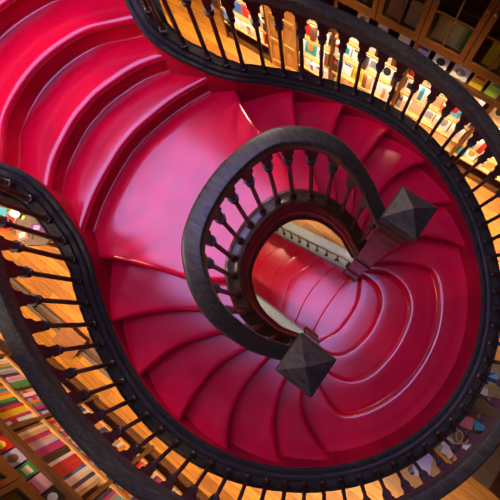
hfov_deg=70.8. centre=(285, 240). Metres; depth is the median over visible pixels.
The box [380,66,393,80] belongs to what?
book
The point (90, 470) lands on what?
book
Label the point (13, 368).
book
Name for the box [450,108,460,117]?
book
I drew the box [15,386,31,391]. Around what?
book
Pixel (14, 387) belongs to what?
book
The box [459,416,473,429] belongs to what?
box
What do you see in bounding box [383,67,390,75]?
picture
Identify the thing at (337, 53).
book
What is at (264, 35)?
book
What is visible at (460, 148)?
book
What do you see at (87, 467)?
book
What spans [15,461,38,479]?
book
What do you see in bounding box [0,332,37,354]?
bookcase
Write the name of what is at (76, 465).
book
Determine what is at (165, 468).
bookcase
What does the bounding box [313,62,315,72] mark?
book
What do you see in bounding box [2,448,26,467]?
book
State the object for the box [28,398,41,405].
book
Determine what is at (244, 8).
book
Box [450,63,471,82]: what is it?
book
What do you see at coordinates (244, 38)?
bookcase
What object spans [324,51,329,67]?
book
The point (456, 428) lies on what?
ring
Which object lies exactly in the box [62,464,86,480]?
book
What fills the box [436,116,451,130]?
book
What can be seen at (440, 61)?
picture
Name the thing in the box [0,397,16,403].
book
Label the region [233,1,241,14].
book
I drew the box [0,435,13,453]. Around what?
book
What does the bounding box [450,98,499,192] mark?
bookcase
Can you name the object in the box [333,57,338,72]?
book
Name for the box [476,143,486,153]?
book
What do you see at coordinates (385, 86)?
book
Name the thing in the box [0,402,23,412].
book
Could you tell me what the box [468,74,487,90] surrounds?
book
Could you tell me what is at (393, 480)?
desk
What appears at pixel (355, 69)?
book
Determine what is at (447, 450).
postcard
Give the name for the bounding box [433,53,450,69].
book
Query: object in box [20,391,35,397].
book
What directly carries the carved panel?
on the floor
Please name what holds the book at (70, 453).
on the bookcase at (12, 486)
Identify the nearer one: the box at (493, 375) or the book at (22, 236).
the box at (493, 375)
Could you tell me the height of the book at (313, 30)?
0.288 m
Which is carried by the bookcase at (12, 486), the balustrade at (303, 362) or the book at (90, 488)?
the book at (90, 488)
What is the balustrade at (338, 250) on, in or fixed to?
on the staircase
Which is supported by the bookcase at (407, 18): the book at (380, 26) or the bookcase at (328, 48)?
the book at (380, 26)
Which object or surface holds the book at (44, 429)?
on the bookcase at (12, 486)
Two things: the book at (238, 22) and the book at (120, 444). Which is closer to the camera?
the book at (120, 444)
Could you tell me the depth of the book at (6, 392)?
4.40 m
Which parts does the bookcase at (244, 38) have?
shelf, shelf, shelf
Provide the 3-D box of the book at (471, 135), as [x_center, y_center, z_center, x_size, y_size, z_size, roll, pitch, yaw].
[2.790,-1.551,5.251,0.072,0.284,0.174,35,82,10]
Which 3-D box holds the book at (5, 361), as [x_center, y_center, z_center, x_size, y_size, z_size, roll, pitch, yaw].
[-4.010,1.768,4.796,0.065,0.317,0.195,35,82,10]
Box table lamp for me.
[10,211,24,219]
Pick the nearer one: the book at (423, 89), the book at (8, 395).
the book at (8, 395)
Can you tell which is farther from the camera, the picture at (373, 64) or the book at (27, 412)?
the picture at (373, 64)
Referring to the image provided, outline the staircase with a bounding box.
[0,0,480,467]
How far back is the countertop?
4.31 m
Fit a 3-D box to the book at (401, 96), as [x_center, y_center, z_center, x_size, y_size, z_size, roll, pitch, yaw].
[1.828,-2.248,5.453,0.063,0.312,0.207,35,82,10]
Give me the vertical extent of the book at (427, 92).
0.283 m
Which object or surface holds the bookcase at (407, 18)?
on the floor
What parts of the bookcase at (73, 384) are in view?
shelf, shelf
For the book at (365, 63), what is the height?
0.286 m
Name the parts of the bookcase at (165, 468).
shelf, shelf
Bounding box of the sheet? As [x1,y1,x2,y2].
[412,453,432,475]
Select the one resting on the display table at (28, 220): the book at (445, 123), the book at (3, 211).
the book at (3, 211)
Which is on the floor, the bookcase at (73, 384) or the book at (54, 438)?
the bookcase at (73, 384)
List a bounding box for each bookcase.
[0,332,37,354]
[0,354,97,431]
[0,396,153,499]
[89,446,208,499]
[217,0,271,62]
[296,0,335,78]
[329,0,433,104]
[392,0,499,155]
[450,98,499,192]
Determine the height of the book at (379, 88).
0.329 m
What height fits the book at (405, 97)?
0.323 m
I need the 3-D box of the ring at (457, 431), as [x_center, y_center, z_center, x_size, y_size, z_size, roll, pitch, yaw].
[2.159,2.406,4.280,0.170,0.020,0.170,35,82,10]
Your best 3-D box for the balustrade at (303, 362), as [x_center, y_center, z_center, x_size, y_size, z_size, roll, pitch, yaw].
[0.139,0.265,3.062,1.042,2.900,1.312,35,82,10]
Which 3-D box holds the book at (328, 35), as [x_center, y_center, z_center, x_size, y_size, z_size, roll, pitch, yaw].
[0.582,-3.166,5.348,0.215,0.319,0.085,35,82,10]
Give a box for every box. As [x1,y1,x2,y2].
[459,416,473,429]
[461,443,471,449]
[473,420,484,430]
[480,387,487,395]
[486,373,497,383]
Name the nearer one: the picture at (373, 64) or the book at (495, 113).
the book at (495, 113)
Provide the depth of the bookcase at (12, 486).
3.79 m
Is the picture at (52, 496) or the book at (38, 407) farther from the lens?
the book at (38, 407)
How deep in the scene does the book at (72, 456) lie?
4.05 m
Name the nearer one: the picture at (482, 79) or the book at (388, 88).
the picture at (482, 79)
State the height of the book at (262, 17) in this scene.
0.311 m
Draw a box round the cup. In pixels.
[408,468,414,475]
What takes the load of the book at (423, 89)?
on the bookcase at (450, 29)
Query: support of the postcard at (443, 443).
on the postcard
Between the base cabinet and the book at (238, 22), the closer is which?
the base cabinet
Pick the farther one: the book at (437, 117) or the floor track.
the floor track
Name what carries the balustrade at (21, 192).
on the staircase
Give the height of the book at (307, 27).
0.298 m
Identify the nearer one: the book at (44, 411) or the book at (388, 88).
the book at (44, 411)
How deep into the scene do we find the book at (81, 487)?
3.98 m
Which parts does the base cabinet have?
door, panel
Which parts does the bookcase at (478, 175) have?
shelf, shelf, shelf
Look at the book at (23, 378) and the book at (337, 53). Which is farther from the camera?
the book at (337, 53)
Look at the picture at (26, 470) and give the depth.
3.66 m
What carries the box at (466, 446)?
on the countertop
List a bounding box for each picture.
[0,441,5,449]
[7,454,18,462]
[21,465,33,475]
[47,492,57,499]
[308,42,313,50]
[370,60,376,69]
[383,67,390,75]
[419,45,428,51]
[424,110,433,118]
[436,58,444,65]
[441,118,447,125]
[456,68,465,76]
[476,75,485,81]
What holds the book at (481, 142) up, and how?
on the bookcase at (478, 175)
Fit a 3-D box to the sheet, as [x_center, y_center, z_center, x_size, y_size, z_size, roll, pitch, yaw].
[1.715,2.814,4.395,0.220,0.004,0.300,15,79,7]
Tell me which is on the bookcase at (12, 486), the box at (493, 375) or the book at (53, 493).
the book at (53, 493)
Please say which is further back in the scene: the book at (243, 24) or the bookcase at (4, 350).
the book at (243, 24)
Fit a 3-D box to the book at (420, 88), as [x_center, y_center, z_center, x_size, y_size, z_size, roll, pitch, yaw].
[1.967,-2.219,5.071,0.048,0.265,0.211,35,82,10]
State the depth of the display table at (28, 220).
5.44 m
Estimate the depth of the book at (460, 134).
5.25 m
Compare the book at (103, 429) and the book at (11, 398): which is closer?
the book at (11, 398)
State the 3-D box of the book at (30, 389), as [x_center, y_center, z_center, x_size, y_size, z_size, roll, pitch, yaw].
[-3.545,2.116,4.694,0.056,0.306,0.219,35,82,10]
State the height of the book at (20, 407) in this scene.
0.416 m
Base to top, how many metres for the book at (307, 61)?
0.243 m
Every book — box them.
[0,207,9,216]
[0,216,16,230]
[0,360,9,364]
[0,367,14,371]
[0,369,18,376]
[0,391,11,395]
[0,394,14,399]
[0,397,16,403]
[0,400,19,407]
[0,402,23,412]
[0,406,25,416]
[0,408,29,419]
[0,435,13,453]
[1,372,20,379]
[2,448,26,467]
[3,411,31,421]
[4,374,24,380]
[5,413,33,426]
[6,377,25,383]
[9,379,27,385]
[11,382,30,389]
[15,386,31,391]
[15,422,42,433]
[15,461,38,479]
[16,226,32,241]
[17,388,33,394]
[17,424,45,436]
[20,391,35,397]
[20,426,48,440]
[23,394,36,400]
[24,430,51,443]
[27,396,38,401]
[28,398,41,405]
[28,433,54,446]
[28,472,52,494]
[30,224,44,231]
[31,435,58,450]
[33,404,44,410]
[35,439,61,453]
[38,442,65,456]
[39,410,48,414]
[41,445,68,460]
[42,486,64,499]
[45,448,70,463]
[48,451,73,466]
[51,453,76,469]
[54,456,80,473]
[58,460,83,477]
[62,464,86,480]
[65,465,89,483]
[68,468,92,486]
[71,471,95,489]
[74,474,98,492]
[78,477,101,498]
[96,487,112,499]
[99,427,107,432]
[103,490,115,499]
[109,493,118,499]
[112,439,120,445]
[114,442,123,448]
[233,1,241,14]
[235,17,240,28]
[241,4,248,18]
[241,21,246,29]
[246,24,251,35]
[250,26,255,37]
[261,15,265,31]
[263,33,267,43]
[304,57,310,65]
[305,23,310,35]
[305,41,316,56]
[310,25,317,41]
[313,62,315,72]
[316,31,329,45]
[316,47,324,61]
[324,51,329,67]
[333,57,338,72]
[335,39,339,55]
[342,62,353,76]
[344,45,352,58]
[351,49,358,63]
[352,68,363,82]
[357,12,369,22]
[361,73,367,88]
[362,56,369,69]
[365,76,373,89]
[367,57,377,72]
[370,79,383,93]
[377,23,389,32]
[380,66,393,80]
[380,85,386,98]
[383,86,389,100]
[396,94,403,107]
[398,34,410,44]
[399,96,407,108]
[403,78,414,93]
[408,101,423,115]
[414,85,422,98]
[417,44,430,56]
[417,87,426,100]
[420,89,429,103]
[423,109,435,122]
[426,95,444,107]
[430,114,439,126]
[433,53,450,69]
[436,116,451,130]
[438,99,446,112]
[446,123,454,135]
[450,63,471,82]
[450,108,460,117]
[454,129,465,140]
[455,146,462,154]
[463,133,472,145]
[464,151,476,159]
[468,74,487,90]
[472,140,484,150]
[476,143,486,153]
[482,161,494,170]
[484,82,499,98]
[489,107,499,120]
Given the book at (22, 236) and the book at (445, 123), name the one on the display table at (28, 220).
the book at (22, 236)
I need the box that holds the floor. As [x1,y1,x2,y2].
[0,0,499,499]
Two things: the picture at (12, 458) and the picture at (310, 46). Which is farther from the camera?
the picture at (310, 46)
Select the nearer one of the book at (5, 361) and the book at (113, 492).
the book at (113, 492)
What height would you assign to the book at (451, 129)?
0.302 m
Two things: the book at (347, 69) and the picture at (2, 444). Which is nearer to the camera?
the picture at (2, 444)
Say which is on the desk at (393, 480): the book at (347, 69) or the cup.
the cup
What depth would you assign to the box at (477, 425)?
4.28 m
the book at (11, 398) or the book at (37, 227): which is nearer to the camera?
the book at (11, 398)
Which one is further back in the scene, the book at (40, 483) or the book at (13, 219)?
the book at (13, 219)
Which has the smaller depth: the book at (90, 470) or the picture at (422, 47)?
the book at (90, 470)
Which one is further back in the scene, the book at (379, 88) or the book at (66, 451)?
the book at (379, 88)
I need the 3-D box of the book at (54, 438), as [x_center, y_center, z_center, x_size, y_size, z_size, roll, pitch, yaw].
[-2.905,2.474,4.103,0.064,0.423,0.215,35,82,10]
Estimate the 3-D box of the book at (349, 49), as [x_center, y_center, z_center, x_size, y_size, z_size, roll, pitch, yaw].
[0.927,-2.918,5.292,0.178,0.278,0.078,35,82,10]
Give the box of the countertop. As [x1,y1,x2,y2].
[435,363,499,488]
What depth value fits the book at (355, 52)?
5.31 m
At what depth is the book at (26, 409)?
4.21 m
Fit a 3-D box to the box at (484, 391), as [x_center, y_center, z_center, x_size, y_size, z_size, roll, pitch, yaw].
[2.453,1.887,4.375,0.110,0.070,0.090,6,78,5]
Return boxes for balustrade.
[0,0,499,499]
[181,126,437,397]
[255,292,303,332]
[275,222,354,268]
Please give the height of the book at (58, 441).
0.440 m
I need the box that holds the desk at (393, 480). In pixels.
[382,450,441,499]
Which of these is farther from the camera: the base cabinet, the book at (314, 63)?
the book at (314, 63)
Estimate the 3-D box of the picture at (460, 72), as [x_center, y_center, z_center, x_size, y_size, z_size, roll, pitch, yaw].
[2.167,-2.079,4.333,0.132,0.104,0.001,35,68,10]
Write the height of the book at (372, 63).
0.305 m
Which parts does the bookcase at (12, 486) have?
pane, door, pane, door, shelf, shelf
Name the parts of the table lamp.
lamp shade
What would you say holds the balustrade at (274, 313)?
on the staircase
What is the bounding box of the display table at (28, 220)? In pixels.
[0,205,56,247]
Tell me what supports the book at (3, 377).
on the bookcase at (73, 384)
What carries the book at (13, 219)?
on the display table at (28, 220)
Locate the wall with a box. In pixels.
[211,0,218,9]
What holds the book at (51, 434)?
on the bookcase at (12, 486)
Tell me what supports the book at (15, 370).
on the bookcase at (73, 384)
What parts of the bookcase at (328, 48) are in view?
shelf, shelf, shelf, shelf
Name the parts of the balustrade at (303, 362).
handrail, newel post, newel post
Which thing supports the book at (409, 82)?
on the bookcase at (450, 29)
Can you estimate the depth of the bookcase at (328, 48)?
5.66 m
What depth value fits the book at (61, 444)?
4.09 m
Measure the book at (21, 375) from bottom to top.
0.270 m
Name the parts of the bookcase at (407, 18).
shelf, door, shelf, shelf, pane, shelf, door, pane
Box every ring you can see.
[448,428,462,443]
[455,430,468,443]
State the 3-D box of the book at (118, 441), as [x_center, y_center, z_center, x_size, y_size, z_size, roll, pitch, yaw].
[-2.460,2.927,4.846,0.054,0.324,0.224,35,82,10]
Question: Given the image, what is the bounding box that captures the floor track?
[10,278,111,380]
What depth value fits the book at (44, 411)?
4.54 m
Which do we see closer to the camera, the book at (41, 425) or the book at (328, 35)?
the book at (41, 425)
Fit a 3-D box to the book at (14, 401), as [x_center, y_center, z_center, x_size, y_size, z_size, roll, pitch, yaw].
[-3.463,2.070,4.213,0.063,0.454,0.177,35,82,10]
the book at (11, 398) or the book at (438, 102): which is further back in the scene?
the book at (438, 102)
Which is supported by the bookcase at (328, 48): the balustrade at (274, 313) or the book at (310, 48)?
the book at (310, 48)
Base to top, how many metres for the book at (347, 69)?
0.282 m
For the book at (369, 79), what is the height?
0.332 m
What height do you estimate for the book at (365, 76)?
0.322 m
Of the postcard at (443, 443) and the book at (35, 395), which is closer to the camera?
the postcard at (443, 443)
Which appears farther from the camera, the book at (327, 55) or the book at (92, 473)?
the book at (327, 55)
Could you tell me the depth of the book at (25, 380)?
4.71 m
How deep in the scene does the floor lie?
5.87 m
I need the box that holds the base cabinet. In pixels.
[489,471,499,499]
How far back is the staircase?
2.95 m
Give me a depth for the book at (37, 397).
4.62 m
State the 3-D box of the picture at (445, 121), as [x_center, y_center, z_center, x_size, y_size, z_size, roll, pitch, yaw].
[2.416,-1.803,5.330,0.115,0.166,0.001,35,72,10]
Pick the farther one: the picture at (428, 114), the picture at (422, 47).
the picture at (428, 114)
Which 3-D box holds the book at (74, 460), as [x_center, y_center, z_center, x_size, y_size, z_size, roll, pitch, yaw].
[-2.593,2.682,4.033,0.064,0.431,0.205,35,82,10]
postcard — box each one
[441,436,453,446]
[442,445,452,458]
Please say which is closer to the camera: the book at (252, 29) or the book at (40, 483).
the book at (40, 483)
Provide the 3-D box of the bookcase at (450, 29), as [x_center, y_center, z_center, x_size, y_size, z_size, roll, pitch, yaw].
[2.204,-2.214,4.298,1.200,3.900,0.500,35,82,10]
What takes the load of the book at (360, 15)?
on the bookcase at (407, 18)
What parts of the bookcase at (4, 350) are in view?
shelf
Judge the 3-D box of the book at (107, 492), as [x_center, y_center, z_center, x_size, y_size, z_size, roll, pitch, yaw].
[-2.143,2.987,3.936,0.055,0.432,0.191,35,82,10]
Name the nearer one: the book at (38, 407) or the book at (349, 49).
the book at (38, 407)
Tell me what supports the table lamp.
on the display table at (28, 220)
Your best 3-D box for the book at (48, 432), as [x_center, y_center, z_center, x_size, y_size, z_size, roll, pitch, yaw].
[-2.990,2.403,4.128,0.054,0.417,0.178,35,82,10]
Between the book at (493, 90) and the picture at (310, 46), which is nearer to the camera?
the book at (493, 90)
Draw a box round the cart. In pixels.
[51,328,86,358]
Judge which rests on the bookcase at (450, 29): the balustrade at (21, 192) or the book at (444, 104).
the book at (444, 104)
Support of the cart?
on the floor track
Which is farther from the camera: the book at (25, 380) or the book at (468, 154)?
the book at (468, 154)
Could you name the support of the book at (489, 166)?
on the bookcase at (478, 175)
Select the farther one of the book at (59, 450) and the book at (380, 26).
the book at (380, 26)
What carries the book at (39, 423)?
on the bookcase at (12, 486)
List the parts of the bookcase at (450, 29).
shelf, shelf, shelf, shelf, door, pane, door, pane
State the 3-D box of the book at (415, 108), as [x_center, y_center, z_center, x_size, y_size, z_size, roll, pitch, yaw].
[2.045,-2.082,5.410,0.215,0.306,0.083,35,82,10]
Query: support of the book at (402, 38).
on the bookcase at (407, 18)
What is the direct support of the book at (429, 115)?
on the bookcase at (450, 29)
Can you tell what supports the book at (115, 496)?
on the bookcase at (165, 468)
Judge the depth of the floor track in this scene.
5.88 m
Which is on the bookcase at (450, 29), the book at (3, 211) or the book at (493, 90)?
the book at (493, 90)
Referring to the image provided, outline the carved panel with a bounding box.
[264,5,297,71]
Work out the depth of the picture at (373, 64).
5.23 m
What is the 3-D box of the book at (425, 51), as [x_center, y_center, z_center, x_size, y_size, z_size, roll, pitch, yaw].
[1.738,-2.395,4.423,0.170,0.199,0.070,35,82,10]
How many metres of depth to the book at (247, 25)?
6.29 m
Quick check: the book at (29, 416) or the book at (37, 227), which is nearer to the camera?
the book at (29, 416)
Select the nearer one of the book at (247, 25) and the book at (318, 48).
the book at (318, 48)

